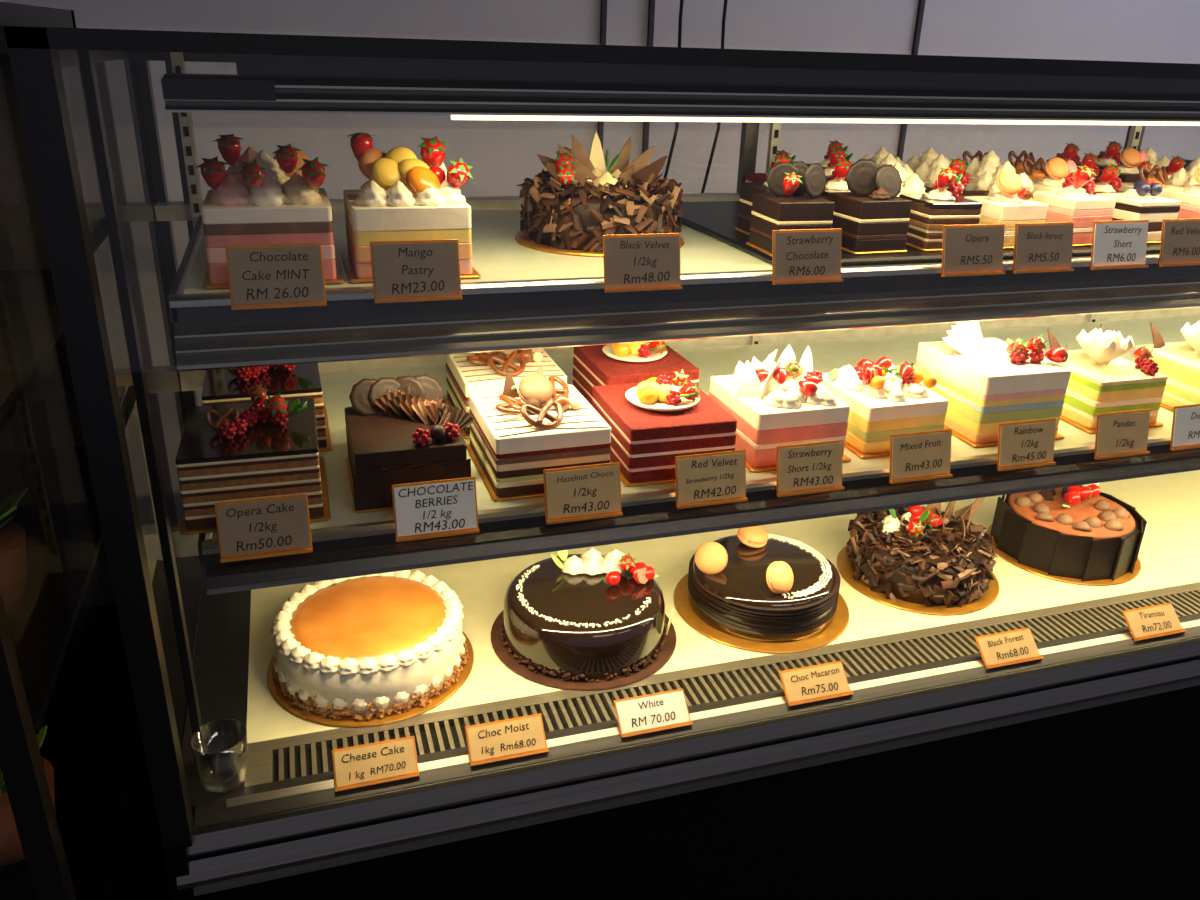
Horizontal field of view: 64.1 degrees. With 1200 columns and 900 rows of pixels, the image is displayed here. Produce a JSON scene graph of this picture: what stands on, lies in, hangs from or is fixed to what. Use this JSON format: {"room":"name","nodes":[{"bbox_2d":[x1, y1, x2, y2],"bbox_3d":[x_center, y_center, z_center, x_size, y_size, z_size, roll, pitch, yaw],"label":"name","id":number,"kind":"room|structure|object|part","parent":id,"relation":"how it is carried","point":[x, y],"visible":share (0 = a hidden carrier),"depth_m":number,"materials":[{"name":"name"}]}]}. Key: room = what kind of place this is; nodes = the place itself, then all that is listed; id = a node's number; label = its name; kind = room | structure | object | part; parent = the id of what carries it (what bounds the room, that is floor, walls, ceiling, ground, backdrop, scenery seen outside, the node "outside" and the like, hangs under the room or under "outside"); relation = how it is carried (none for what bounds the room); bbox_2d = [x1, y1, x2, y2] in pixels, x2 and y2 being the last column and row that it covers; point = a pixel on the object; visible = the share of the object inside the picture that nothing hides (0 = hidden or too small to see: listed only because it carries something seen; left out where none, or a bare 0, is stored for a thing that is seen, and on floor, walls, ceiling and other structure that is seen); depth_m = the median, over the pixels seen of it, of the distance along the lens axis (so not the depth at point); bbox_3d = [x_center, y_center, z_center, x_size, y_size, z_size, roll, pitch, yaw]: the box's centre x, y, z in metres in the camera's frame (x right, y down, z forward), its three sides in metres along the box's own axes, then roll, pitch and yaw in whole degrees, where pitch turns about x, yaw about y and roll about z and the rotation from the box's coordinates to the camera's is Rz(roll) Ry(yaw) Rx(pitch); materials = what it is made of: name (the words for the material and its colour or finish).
{"room":"food shop","nodes":[
{"label":"food shop","id":0,"kind":"room"},
{"bbox_2d":[0,0,1199,663],"bbox_3d":[0.099,-0.892,1.990,7.500,3.000,0.100,-5,24,-17],"label":"wall","id":1,"kind":"structure","parent":0,"point":[501,154],"depth_m":1.99,"materials":[{"name":"paint"}]},
{"bbox_2d":[597,0,606,150],"bbox_3d":[0.007,-0.861,1.910,0.010,3.000,0.010,-5,24,-17],"label":"trim","id":2,"kind":"structure","parent":1,"relation":"attached to","point":[603,21],"depth_m":1.92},
{"bbox_2d":[642,0,654,165],"bbox_3d":[0.104,-0.870,1.939,0.010,3.000,0.010,-5,24,-17],"label":"hanging cable","id":3,"kind":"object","parent":1,"relation":"attached to","point":[651,12],"depth_m":1.95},
{"bbox_2d":[897,0,925,160],"bbox_3d":[0.703,-0.928,2.120,0.010,3.000,0.010,-5,24,-17],"label":"trim","id":4,"kind":"structure","parent":1,"relation":"attached to","point":[921,5],"depth_m":2.13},
{"bbox_3d":[0.897,-1.348,-0.790,7.500,0.050,5.100,-5,24,-17],"label":"ceiling","id":5,"kind":"structure","parent":0,"visible":0},
{"bbox_2d":[663,0,683,179],"bbox_3d":[0.166,-1.365,1.637,0.040,1.851,0.007,-5,24,-17],"label":"hanging cable","id":6,"kind":"object","parent":5,"relation":"hanging from","point":[681,1],"visible":0.58,"depth_m":1.94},
{"bbox_2d":[701,0,727,192],"bbox_3d":[0.254,-1.373,1.664,0.040,1.851,0.007,-5,24,-17],"label":"hanging cable","id":7,"kind":"object","parent":5,"relation":"hanging from","point":[725,1],"visible":0.58,"depth_m":1.97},
{"bbox_3d":[0.807,1.460,0.397,7.500,0.050,5.100,-5,24,-17],"label":"floor","id":8,"kind":"structure","parent":0,"visible":0},
{"bbox_2d":[0,2,187,899],"bbox_3d":[-1.122,0.325,0.983,1.170,1.470,0.750,-5,24,-17],"label":"display cabinet","id":9,"kind":"object","parent":8,"relation":"on","point":[79,821],"visible":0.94,"depth_m":1.10,"materials":[{"name":"metal"}]},
{"bbox_2d":[3,26,1199,899],"bbox_3d":[0.679,0.140,1.584,2.530,1.450,0.664,-5,24,-17],"label":"display case","id":10,"kind":"object","parent":8,"relation":"on","point":[1072,772],"visible":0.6,"depth_m":1.11,"materials":[{"name":"metal"}]},
{"bbox_3d":[0.683,-0.177,1.453,2.505,0.705,0.596,-5,24,-17],"label":"glass","id":11,"kind":"part","parent":10,"relation":"part of","materials":[{"name":"clear glass"}]},
{"bbox_2d":[190,719,247,792],"bbox_3d":[-0.400,0.325,1.014,0.056,0.056,0.056,-5,24,-17],"label":"glass tumbler","id":12,"kind":"object","parent":10,"relation":"on","point":[234,759],"visible":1,"depth_m":1.00,"materials":[{"name":"clear glass"}]},
{"bbox_2d":[175,384,330,534],"bbox_3d":[-0.362,-0.006,0.999,0.142,0.115,0.162,-5,24,-16],"label":"cake","id":13,"kind":"object","parent":10,"relation":"in","point":[259,448],"visible":1,"depth_m":0.95,"materials":[{"name":"brown food"}]},
{"bbox_2d":[214,493,312,562],"bbox_3d":[-0.321,0.075,0.918,0.084,0.056,0.018,-5,24,-17],"label":"price tag","id":14,"kind":"object","parent":10,"relation":"attached to","point":[247,529],"visible":1,"depth_m":0.92,"materials":[{"name":"beige paper"}]},
{"bbox_2d":[202,363,332,451],"bbox_3d":[-0.406,-0.075,1.159,0.142,0.115,0.162,-6,24,-17],"label":"cake","id":15,"kind":"object","parent":10,"relation":"in","point":[293,381],"visible":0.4,"depth_m":1.12,"materials":[{"name":"brown food"}]},
{"bbox_2d":[196,134,344,288],"bbox_3d":[-0.331,-0.244,0.956,0.130,0.132,0.148,-5,24,-17],"label":"cake","id":16,"kind":"object","parent":10,"relation":"on","point":[261,199],"visible":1,"depth_m":0.91,"materials":[{"name":"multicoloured food"}]},
{"bbox_2d":[225,243,326,309],"bbox_3d":[-0.298,-0.160,0.884,0.084,0.056,0.018,-5,24,-17],"label":"price tag","id":17,"kind":"object","parent":10,"relation":"attached to","point":[269,275],"visible":1,"depth_m":0.88,"materials":[{"name":"beige paper"}]},
{"bbox_2d":[267,570,473,726],"bbox_3d":[-0.288,0.234,1.207,0.256,0.080,0.256,8,24,14],"label":"cheesecake","id":18,"kind":"object","parent":10,"relation":"on","point":[390,647],"visible":0.98,"depth_m":1.15,"materials":[{"name":"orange food"}]},
{"bbox_2d":[332,736,419,791],"bbox_3d":[-0.242,0.339,1.033,0.088,0.030,0.036,-5,24,-17],"label":"price tag","id":19,"kind":"object","parent":10,"relation":"on","point":[380,762],"visible":1,"depth_m":1.03,"materials":[{"name":"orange paper"}]},
{"bbox_2d":[344,374,473,512],"bbox_3d":[-0.207,-0.016,1.048,0.136,0.103,0.147,-6,24,-17],"label":"cake","id":20,"kind":"object","parent":10,"relation":"in","point":[400,430],"visible":0.98,"depth_m":1.00,"materials":[{"name":"brown food"}]},
{"bbox_2d":[341,132,480,282],"bbox_3d":[-0.202,-0.258,0.996,0.131,0.133,0.144,-5,24,-17],"label":"cake","id":21,"kind":"object","parent":10,"relation":"on","point":[405,197],"visible":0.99,"depth_m":0.95,"materials":[{"name":"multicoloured food"}]},
{"bbox_2d":[370,239,462,302],"bbox_3d":[-0.176,-0.171,0.921,0.084,0.056,0.018,-5,24,-17],"label":"price tag","id":22,"kind":"object","parent":10,"relation":"attached to","point":[411,270],"visible":1,"depth_m":0.92,"materials":[{"name":"beige paper"}]},
{"bbox_2d":[391,477,479,541],"bbox_3d":[-0.165,0.060,0.965,0.084,0.056,0.018,-5,24,-17],"label":"price tag","id":23,"kind":"object","parent":10,"relation":"attached to","point":[447,507],"visible":1,"depth_m":0.96,"materials":[{"name":"white paper"}]},
{"bbox_2d":[443,349,566,438],"bbox_3d":[-0.124,-0.099,1.246,0.138,0.107,0.160,-6,24,-17],"label":"cake","id":24,"kind":"object","parent":10,"relation":"in","point":[467,373],"visible":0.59,"depth_m":1.20,"materials":[{"name":"white food"}]},
{"bbox_2d":[465,713,548,765],"bbox_3d":[-0.104,0.326,1.075,0.088,0.030,0.036,-5,24,-17],"label":"price tag","id":25,"kind":"object","parent":10,"relation":"on","point":[506,739],"visible":1,"depth_m":1.07,"materials":[{"name":"orange paper"}]},
{"bbox_2d":[466,365,610,501],"bbox_3d":[-0.071,-0.030,1.088,0.138,0.107,0.160,-6,24,-17],"label":"cake","id":26,"kind":"object","parent":10,"relation":"in","point":[523,430],"visible":0.98,"depth_m":1.04,"materials":[{"name":"white food"}]},
{"bbox_2d":[543,462,622,523],"bbox_3d":[-0.017,0.046,1.010,0.084,0.056,0.018,-5,24,-17],"label":"price tag","id":27,"kind":"object","parent":10,"relation":"attached to","point":[577,493],"visible":1,"depth_m":1.01,"materials":[{"name":"beige paper"}]},
{"bbox_2d":[491,548,675,690],"bbox_3d":[-0.020,0.200,1.274,0.250,0.106,0.250,15,26,28],"label":"cake","id":28,"kind":"object","parent":10,"relation":"on","point":[591,620],"visible":1,"depth_m":1.22,"materials":[{"name":"food"}]},
{"bbox_2d":[515,132,684,256],"bbox_3d":[0.001,-0.315,1.167,0.210,0.134,0.210,2,23,0],"label":"cake","id":29,"kind":"object","parent":10,"relation":"on","point":[569,207],"visible":0.98,"depth_m":1.12,"materials":[{"name":"brown food"}]},
{"bbox_2d":[573,341,698,405],"bbox_3d":[0.046,-0.115,1.298,0.138,0.106,0.160,-6,24,-17],"label":"cake","id":30,"kind":"object","parent":10,"relation":"in","point":[611,364],"visible":0.57,"depth_m":1.27,"materials":[{"name":"red food"}]},
{"bbox_2d":[603,233,682,292],"bbox_3d":[0.044,-0.193,0.988,0.084,0.056,0.018,-5,24,-17],"label":"price tag","id":31,"kind":"object","parent":10,"relation":"attached to","point":[632,262],"visible":1,"depth_m":0.99,"materials":[{"name":"beige paper"}]},
{"bbox_2d":[613,688,692,737],"bbox_3d":[0.062,0.309,1.125,0.088,0.030,0.036,-5,24,-17],"label":"price tag","id":32,"kind":"object","parent":10,"relation":"on","point":[649,713],"visible":1,"depth_m":1.12,"materials":[{"name":"white paper"}]},
{"bbox_2d":[592,369,736,486],"bbox_3d":[0.073,-0.044,1.132,0.138,0.106,0.160,-5,24,-16],"label":"cake","id":33,"kind":"object","parent":10,"relation":"in","point":[653,421],"visible":0.95,"depth_m":1.08,"materials":[{"name":"red food"}]},
{"bbox_3d":[0.605,-0.292,1.696,2.515,0.723,0.048,-5,24,-17],"label":"door frame","id":34,"kind":"part","parent":10,"relation":"part of","materials":[{"name":"black metal"}]},
{"bbox_3d":[0.771,0.303,1.335,2.515,0.074,0.049,-5,24,-17],"label":"sill","id":35,"kind":"part","parent":10,"relation":"part of","materials":[{"name":"metal"}]},
{"bbox_2d":[675,449,747,508],"bbox_3d":[0.123,0.032,1.053,0.084,0.056,0.018,-5,24,-17],"label":"price tag","id":36,"kind":"object","parent":10,"relation":"attached to","point":[715,478],"visible":1,"depth_m":1.05,"materials":[{"name":"beige paper"}]},
{"bbox_2d":[673,526,848,652],"bbox_3d":[0.232,0.172,1.359,0.250,0.106,0.250,15,26,28],"label":"cake","id":37,"kind":"object","parent":10,"relation":"on","point":[753,589],"visible":1,"depth_m":1.30,"materials":[{"name":"brown food"}]},
{"bbox_2d":[734,155,791,235],"bbox_3d":[0.221,-0.318,1.196,0.074,0.098,0.081,-5,24,-16],"label":"cake slice","id":38,"kind":"object","parent":10,"relation":"on","point":[747,189],"visible":0.08,"depth_m":1.20,"materials":[{"name":"brown food"}]},
{"bbox_2d":[746,150,795,181],"bbox_3d":[0.259,-0.393,1.393,0.074,0.085,0.081,-6,24,-18],"label":"cake slice","id":39,"kind":"object","parent":10,"relation":"on","point":[750,177],"visible":0.12,"depth_m":1.39,"materials":[{"name":"brown food"}]},
{"bbox_2d":[709,344,850,471],"bbox_3d":[0.217,-0.063,1.173,0.134,0.119,0.154,-6,24,-17],"label":"cake","id":40,"kind":"object","parent":10,"relation":"in","point":[788,404],"visible":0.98,"depth_m":1.13,"materials":[{"name":"pink food"}]},
{"bbox_2d":[746,161,834,256],"bbox_3d":[0.222,-0.280,1.103,0.075,0.099,0.082,-4,24,-15],"label":"cake slice","id":41,"kind":"object","parent":10,"relation":"on","point":[794,202],"visible":0.88,"depth_m":1.08,"materials":[{"name":"brown food"}]},
{"bbox_2d":[772,228,842,284],"bbox_3d":[0.227,-0.210,1.043,0.084,0.056,0.018,-5,24,-17],"label":"price tag","id":42,"kind":"object","parent":10,"relation":"attached to","point":[801,256],"visible":1,"depth_m":1.04,"materials":[{"name":"beige paper"}]},
{"bbox_2d":[776,440,843,496],"bbox_3d":[0.239,0.021,1.088,0.084,0.056,0.018,-5,24,-17],"label":"price tag","id":43,"kind":"object","parent":10,"relation":"attached to","point":[816,467],"visible":1,"depth_m":1.09,"materials":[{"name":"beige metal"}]},
{"bbox_2d":[779,661,853,706],"bbox_3d":[0.267,0.290,1.187,0.088,0.030,0.036,-5,24,-17],"label":"price tag","id":44,"kind":"object","parent":10,"relation":"on","point":[803,685],"visible":1,"depth_m":1.19,"materials":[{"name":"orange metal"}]},
{"bbox_2d":[806,140,847,168],"bbox_3d":[0.339,-0.407,1.415,0.074,0.098,0.081,-6,24,-17],"label":"cake slice","id":45,"kind":"object","parent":10,"relation":"on","point":[834,144],"visible":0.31,"depth_m":1.39,"materials":[{"name":"red food"}]},
{"bbox_2d":[820,158,852,199],"bbox_3d":[0.301,-0.324,1.221,0.074,0.094,0.081,-7,24,-20],"label":"cake slice","id":46,"kind":"object","parent":10,"relation":"on","point":[837,183],"visible":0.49,"depth_m":1.19,"materials":[{"name":"white food"}]},
{"bbox_2d":[824,147,852,182],"bbox_3d":[0.320,-0.366,1.317,0.074,0.098,0.081,-4,24,-13],"label":"cake slice","id":47,"kind":"object","parent":10,"relation":"on","point":[837,153],"visible":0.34,"depth_m":1.28,"materials":[{"name":"food"}]},
{"bbox_2d":[827,159,911,254],"bbox_3d":[0.317,-0.290,1.132,0.074,0.102,0.081,-6,24,-19],"label":"cake slice","id":48,"kind":"object","parent":10,"relation":"on","point":[872,219],"visible":0.88,"depth_m":1.11,"materials":[{"name":"brown food"}]},
{"bbox_2d":[862,147,904,166],"bbox_3d":[0.419,-0.410,1.441,0.074,0.088,0.081,-6,24,-18],"label":"cake slice","id":49,"kind":"object","parent":10,"relation":"on","point":[882,153],"visible":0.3,"depth_m":1.42,"materials":[{"name":"white food"}]},
{"bbox_2d":[822,356,948,458],"bbox_3d":[0.355,-0.069,1.218,0.126,0.103,0.144,-6,24,-17],"label":"cake","id":50,"kind":"object","parent":10,"relation":"in","point":[884,399],"visible":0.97,"depth_m":1.17,"materials":[{"name":"white food"}]},
{"bbox_2d":[874,153,914,177],"bbox_3d":[0.400,-0.370,1.343,0.074,0.089,0.081,-7,24,-20],"label":"cake slice","id":51,"kind":"object","parent":10,"relation":"on","point":[889,159],"visible":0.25,"depth_m":1.32,"materials":[{"name":"white food"}]},
{"bbox_2d":[893,162,927,196],"bbox_3d":[0.381,-0.329,1.246,0.074,0.088,0.081,-5,24,-17],"label":"cake slice","id":52,"kind":"object","parent":10,"relation":"on","point":[912,185],"visible":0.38,"depth_m":1.22,"materials":[{"name":"white food"}]},
{"bbox_2d":[673,201,1160,265],"bbox_3d":[0.850,-0.354,1.465,1.500,0.008,0.430,-5,24,-17],"label":"tray","id":53,"kind":"object","parent":10,"relation":"on","point":[715,222],"depth_m":1.19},
{"bbox_2d":[836,498,999,614],"bbox_3d":[0.487,0.136,1.451,0.240,0.128,0.240,5,23,7],"label":"cake","id":54,"kind":"object","parent":10,"relation":"on","point":[917,559],"visible":0.95,"depth_m":1.41,"materials":[{"name":"brown food"}]},
{"bbox_2d":[889,429,952,483],"bbox_3d":[0.379,0.008,1.130,0.084,0.056,0.018,-5,24,-17],"label":"price tag","id":55,"kind":"object","parent":10,"relation":"attached to","point":[925,455],"visible":1,"depth_m":1.13,"materials":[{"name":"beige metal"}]},
{"bbox_2d":[907,147,950,171],"bbox_3d":[0.499,-0.418,1.465,0.074,0.088,0.081,-5,24,-16],"label":"cake slice","id":56,"kind":"object","parent":10,"relation":"on","point":[928,156],"visible":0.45,"depth_m":1.45,"materials":[{"name":"white food"}]},
{"bbox_2d":[899,167,981,251],"bbox_3d":[0.411,-0.296,1.162,0.074,0.094,0.081,-4,24,-13],"label":"cake slice","id":57,"kind":"object","parent":10,"relation":"on","point":[943,205],"visible":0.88,"depth_m":1.14,"materials":[{"name":"brown food"}]},
{"bbox_2d":[914,154,973,184],"bbox_3d":[0.480,-0.377,1.368,0.074,0.088,0.081,-7,25,-20],"label":"cake slice","id":58,"kind":"object","parent":10,"relation":"on","point":[927,174],"visible":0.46,"depth_m":1.35,"materials":[{"name":"white food"}]},
{"bbox_2d":[923,158,988,197],"bbox_3d":[0.461,-0.339,1.269,0.074,0.094,0.081,-6,24,-18],"label":"cake slice","id":59,"kind":"object","parent":10,"relation":"on","point":[958,165],"visible":0.27,"depth_m":1.24,"materials":[{"name":"brown food"}]},
{"bbox_2d":[941,224,1004,276],"bbox_3d":[0.431,-0.230,1.105,0.084,0.056,0.018,-5,24,-17],"label":"price tag","id":60,"kind":"object","parent":10,"relation":"attached to","point":[967,250],"visible":1,"depth_m":1.10,"materials":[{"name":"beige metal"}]},
{"bbox_2d":[962,150,987,163],"bbox_3d":[0.579,-0.423,1.491,0.074,0.082,0.081,-6,24,-19],"label":"cake slice","id":61,"kind":"object","parent":10,"relation":"on","point":[979,152],"visible":0.19,"depth_m":1.47,"materials":[{"name":"brown food"}]},
{"bbox_2d":[966,150,1016,182],"bbox_3d":[0.560,-0.387,1.391,0.074,0.093,0.081,-4,24,-13],"label":"cake slice","id":62,"kind":"object","parent":10,"relation":"on","point":[990,161],"visible":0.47,"depth_m":1.37,"materials":[{"name":"white food"}]},
{"bbox_2d":[916,321,1070,447],"bbox_3d":[0.515,-0.101,1.265,0.148,0.133,0.164,-5,24,-16],"label":"cake","id":63,"kind":"object","parent":10,"relation":"in","point":[987,383],"visible":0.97,"depth_m":1.22,"materials":[{"name":"multicoloured food"}]},
{"bbox_2d":[967,161,1033,200],"bbox_3d":[0.541,-0.344,1.295,0.074,0.088,0.081,-5,24,-16],"label":"cake slice","id":64,"kind":"object","parent":10,"relation":"on","point":[987,180],"visible":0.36,"depth_m":1.28,"materials":[{"name":"white food"}]},
{"bbox_2d":[964,170,1047,248],"bbox_3d":[0.502,-0.302,1.191,0.074,0.088,0.081,-6,24,-18],"label":"cake slice","id":65,"kind":"object","parent":10,"relation":"on","point":[1009,208],"visible":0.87,"depth_m":1.16,"materials":[{"name":"white food"}]},
{"bbox_2d":[975,627,1043,668],"bbox_3d":[0.542,0.263,1.270,0.088,0.030,0.036,-5,24,-17],"label":"price tag","id":66,"kind":"object","parent":10,"relation":"on","point":[1017,646],"visible":1,"depth_m":1.27,"materials":[{"name":"orange paper"}]},
{"bbox_2d":[1008,150,1034,174],"bbox_3d":[0.659,-0.430,1.515,0.074,0.082,0.081,-7,24,-19],"label":"cake slice","id":67,"kind":"object","parent":10,"relation":"on","point":[1018,165],"visible":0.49,"depth_m":1.50,"materials":[{"name":"brown food"}]},
{"bbox_2d":[996,418,1055,470],"bbox_3d":[0.524,-0.006,1.174,0.084,0.056,0.018,-5,24,-17],"label":"price tag","id":68,"kind":"object","parent":10,"relation":"attached to","point":[1025,444],"visible":1,"depth_m":1.17,"materials":[{"name":"beige paper"}]},
{"bbox_2d":[1023,157,1049,180],"bbox_3d":[0.640,-0.390,1.417,0.074,0.082,0.081,-5,24,-16],"label":"cake slice","id":69,"kind":"object","parent":10,"relation":"on","point":[1034,174],"visible":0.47,"depth_m":1.40,"materials":[{"name":"brown food"}]},
{"bbox_2d":[1012,222,1073,273],"bbox_3d":[0.526,-0.239,1.133,0.084,0.056,0.018,-5,24,-17],"label":"price tag","id":70,"kind":"object","parent":10,"relation":"attached to","point":[1038,247],"visible":1,"depth_m":1.13,"materials":[{"name":"beige paper"}]},
{"bbox_2d":[1037,142,1080,169],"bbox_3d":[0.740,-0.444,1.537,0.074,0.095,0.081,-7,24,-20],"label":"cake slice","id":71,"kind":"object","parent":10,"relation":"on","point":[1070,152],"visible":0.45,"depth_m":1.51,"materials":[{"name":"food"}]},
{"bbox_2d":[1031,157,1092,192],"bbox_3d":[0.621,-0.354,1.318,0.074,0.093,0.081,-5,24,-15],"label":"cake slice","id":72,"kind":"object","parent":10,"relation":"on","point":[1058,169],"visible":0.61,"depth_m":1.29,"materials":[{"name":"white food"}]},
{"bbox_2d":[986,483,1146,585],"bbox_3d":[0.751,0.111,1.538,0.232,0.110,0.232,-5,24,-17],"label":"cake","id":73,"kind":"object","parent":10,"relation":"on","point":[1079,534],"visible":0.97,"depth_m":1.48,"materials":[{"name":"brown food"}]},
{"bbox_2d":[1030,165,1115,246],"bbox_3d":[0.600,-0.314,1.219,0.074,0.095,0.081,-7,24,-20],"label":"cake slice","id":74,"kind":"object","parent":10,"relation":"on","point":[1076,203],"visible":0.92,"depth_m":1.20,"materials":[{"name":"pink food"}]},
{"bbox_2d":[1076,153,1099,179],"bbox_3d":[0.720,-0.401,1.440,0.074,0.090,0.081,-6,24,-18],"label":"cake slice","id":75,"kind":"object","parent":10,"relation":"on","point":[1090,160],"visible":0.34,"depth_m":1.41,"materials":[{"name":"food"}]},
{"bbox_2d":[1078,141,1122,168],"bbox_3d":[0.820,-0.453,1.560,0.074,0.098,0.081,-5,24,-16],"label":"cake slice","id":76,"kind":"object","parent":10,"relation":"on","point":[1111,155],"visible":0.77,"depth_m":1.54,"materials":[{"name":"red food"}]},
{"bbox_2d":[1043,324,1167,433],"bbox_3d":[0.682,-0.107,1.314,0.124,0.117,0.144,-5,24,-17],"label":"cake","id":77,"kind":"object","parent":10,"relation":"in","point":[1101,381],"visible":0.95,"depth_m":1.27,"materials":[{"name":"multicoloured food"}]},
{"bbox_2d":[1092,164,1123,194],"bbox_3d":[0.701,-0.358,1.344,0.074,0.085,0.081,-4,24,-14],"label":"cake slice","id":78,"kind":"object","parent":10,"relation":"on","point":[1109,181],"visible":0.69,"depth_m":1.33,"materials":[{"name":"food"}]},
{"bbox_2d":[1090,220,1148,269],"bbox_3d":[0.633,-0.249,1.166,0.084,0.056,0.018,-5,24,-17],"label":"price tag","id":79,"kind":"object","parent":10,"relation":"attached to","point":[1121,244],"visible":1,"depth_m":1.17,"materials":[{"name":"white paper"}]},
{"bbox_2d":[1094,409,1149,459],"bbox_3d":[0.664,-0.020,1.217,0.084,0.056,0.018,-5,24,-17],"label":"price tag","id":80,"kind":"object","parent":10,"relation":"attached to","point":[1125,433],"visible":1,"depth_m":1.22,"materials":[{"name":"brown paper"}]},
{"bbox_2d":[1098,147,1155,182],"bbox_3d":[0.800,-0.412,1.463,0.074,0.096,0.081,-5,24,-15],"label":"cake slice","id":81,"kind":"object","parent":10,"relation":"on","point":[1131,158],"visible":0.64,"depth_m":1.43,"materials":[{"name":"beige food"}]},
{"bbox_2d":[1096,181,1181,243],"bbox_3d":[0.699,-0.314,1.254,0.074,0.074,0.081,-7,24,-19],"label":"cake slice","id":82,"kind":"object","parent":10,"relation":"on","point":[1141,202],"visible":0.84,"depth_m":1.23,"materials":[{"name":"white food"}]},
{"bbox_2d":[1121,147,1169,173],"bbox_3d":[0.899,-0.456,1.587,0.074,0.088,0.081,-6,24,-18],"label":"cake slice","id":83,"kind":"object","parent":10,"relation":"on","point":[1151,154],"visible":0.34,"depth_m":1.56,"materials":[{"name":"white food"}]},
{"bbox_2d":[1119,165,1184,191],"bbox_3d":[0.781,-0.365,1.369,0.074,0.082,0.081,-6,24,-18],"label":"cake slice","id":84,"kind":"object","parent":10,"relation":"on","point":[1161,176],"visible":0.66,"depth_m":1.35,"materials":[{"name":"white food"}]},
{"bbox_2d":[1122,603,1186,640],"bbox_3d":[0.775,0.241,1.341,0.088,0.030,0.036,-5,24,-17],"label":"price tag","id":85,"kind":"object","parent":10,"relation":"on","point":[1154,621],"visible":1,"depth_m":1.34,"materials":[{"name":"orange paper"}]},
{"bbox_2d":[1133,321,1199,411],"bbox_3d":[0.855,-0.124,1.367,0.124,0.117,0.144,-5,24,-17],"label":"cake","id":86,"kind":"object","parent":10,"relation":"in","point":[1179,361],"visible":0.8,"depth_m":1.35,"materials":[{"name":"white food"}]},
{"bbox_2d":[1162,155,1187,178],"bbox_3d":[0.880,-0.414,1.490,0.074,0.085,0.081,-4,24,-14],"label":"cake slice","id":87,"kind":"object","parent":10,"relation":"on","point":[1176,163],"visible":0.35,"depth_m":1.46,"materials":[{"name":"food"}]},
{"bbox_2d":[1157,167,1199,218],"bbox_3d":[0.800,-0.333,1.280,0.074,0.093,0.081,-5,24,-16],"label":"cake slice","id":88,"kind":"object","parent":10,"relation":"on","point":[1190,197],"visible":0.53,"depth_m":1.26,"materials":[{"name":"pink food"}]},
{"bbox_2d":[1158,218,1199,266],"bbox_3d":[0.734,-0.259,1.196,0.084,0.056,0.018,-5,24,-17],"label":"price tag","id":89,"kind":"object","parent":10,"relation":"attached to","point":[1180,238],"visible":1,"depth_m":1.19,"materials":[{"name":"brown paper"}]},
{"bbox_2d":[1167,161,1199,188],"bbox_3d":[0.862,-0.375,1.392,0.074,0.088,0.081,-4,24,-14],"label":"cake slice","id":90,"kind":"object","parent":10,"relation":"on","point":[1181,178],"visible":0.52,"depth_m":1.39,"materials":[{"name":"white food"}]},
{"bbox_2d":[1170,404,1199,450],"bbox_3d":[0.781,-0.031,1.252,0.084,0.056,0.018,-5,24,-17],"label":"price tag","id":91,"kind":"object","parent":10,"relation":"attached to","point":[1185,434],"visible":1,"depth_m":1.25,"materials":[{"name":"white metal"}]},
{"bbox_2d":[1183,159,1192,168],"bbox_3d":[0.979,-0.454,1.615,0.074,0.068,0.081,-6,24,-18],"label":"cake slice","id":92,"kind":"object","parent":10,"relation":"on","point":[1186,160],"visible":0.09,"depth_m":1.59,"materials":[{"name":"brown food"}]},
{"bbox_2d":[1185,156,1199,171],"bbox_3d":[0.961,-0.426,1.512,0.074,0.093,0.081,-5,24,-17],"label":"cake slice","id":93,"kind":"object","parent":10,"relation":"on","point":[1192,163],"visible":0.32,"depth_m":1.51,"materials":[{"name":"food"}]}
]}

